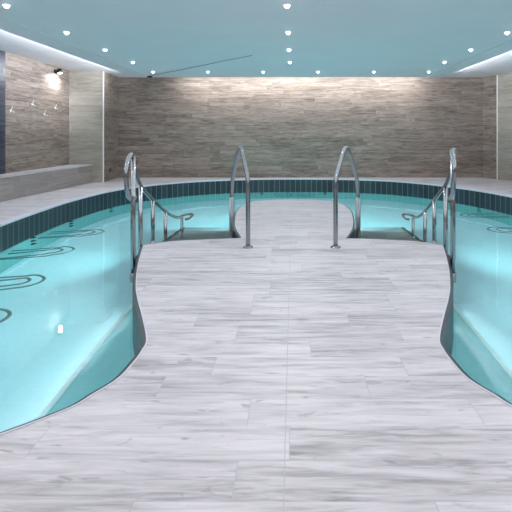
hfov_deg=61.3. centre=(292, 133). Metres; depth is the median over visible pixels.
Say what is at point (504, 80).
wall
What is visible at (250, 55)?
cable
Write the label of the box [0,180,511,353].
tile band
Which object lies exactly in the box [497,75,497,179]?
trim
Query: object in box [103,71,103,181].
trim
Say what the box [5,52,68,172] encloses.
wall
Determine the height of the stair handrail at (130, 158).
1.596 m
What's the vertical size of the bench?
0.412 m
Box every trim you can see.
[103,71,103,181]
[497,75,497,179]
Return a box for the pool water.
[0,192,511,431]
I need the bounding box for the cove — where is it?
[0,29,511,76]
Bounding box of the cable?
[153,55,251,75]
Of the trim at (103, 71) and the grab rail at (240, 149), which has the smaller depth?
the grab rail at (240, 149)
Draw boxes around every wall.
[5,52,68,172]
[69,70,102,182]
[104,72,496,181]
[498,73,511,180]
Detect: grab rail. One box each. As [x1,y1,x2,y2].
[229,146,252,248]
[330,146,360,248]
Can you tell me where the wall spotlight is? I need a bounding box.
[54,68,62,73]
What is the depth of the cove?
8.37 m
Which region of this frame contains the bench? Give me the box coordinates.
[0,164,91,201]
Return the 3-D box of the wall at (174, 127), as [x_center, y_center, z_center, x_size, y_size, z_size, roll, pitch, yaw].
[0.270,-0.165,10.325,9.340,2.530,1.090,0,0,0]
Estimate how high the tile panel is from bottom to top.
2.130 m
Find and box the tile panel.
[0,50,4,173]
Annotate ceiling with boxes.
[0,0,511,76]
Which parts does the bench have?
seat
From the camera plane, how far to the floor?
1.82 m
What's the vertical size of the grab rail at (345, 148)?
1.138 m
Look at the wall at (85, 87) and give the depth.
9.71 m
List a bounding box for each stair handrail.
[123,152,193,282]
[401,148,456,282]
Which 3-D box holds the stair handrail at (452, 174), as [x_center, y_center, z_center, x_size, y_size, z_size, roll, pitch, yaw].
[1.522,0.932,4.899,0.192,1.635,3.016,0,0,6]
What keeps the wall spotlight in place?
attached to the wall at (33, 139)
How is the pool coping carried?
on the floor
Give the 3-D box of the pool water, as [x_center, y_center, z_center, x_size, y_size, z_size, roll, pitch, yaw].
[0.136,1.420,5.948,7.592,0.001,9.245,0,0,0]
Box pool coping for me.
[0,178,511,435]
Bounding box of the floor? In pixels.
[0,178,511,511]
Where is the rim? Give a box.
[0,204,511,432]
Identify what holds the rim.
on the tile band
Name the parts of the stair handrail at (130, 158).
post, post, post, rail, post, post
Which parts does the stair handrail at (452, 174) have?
post, post, rail, post, post, post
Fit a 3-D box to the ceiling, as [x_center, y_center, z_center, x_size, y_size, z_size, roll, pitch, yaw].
[-0.120,-1.314,3.400,6.960,0.052,12.800,0,0,0]

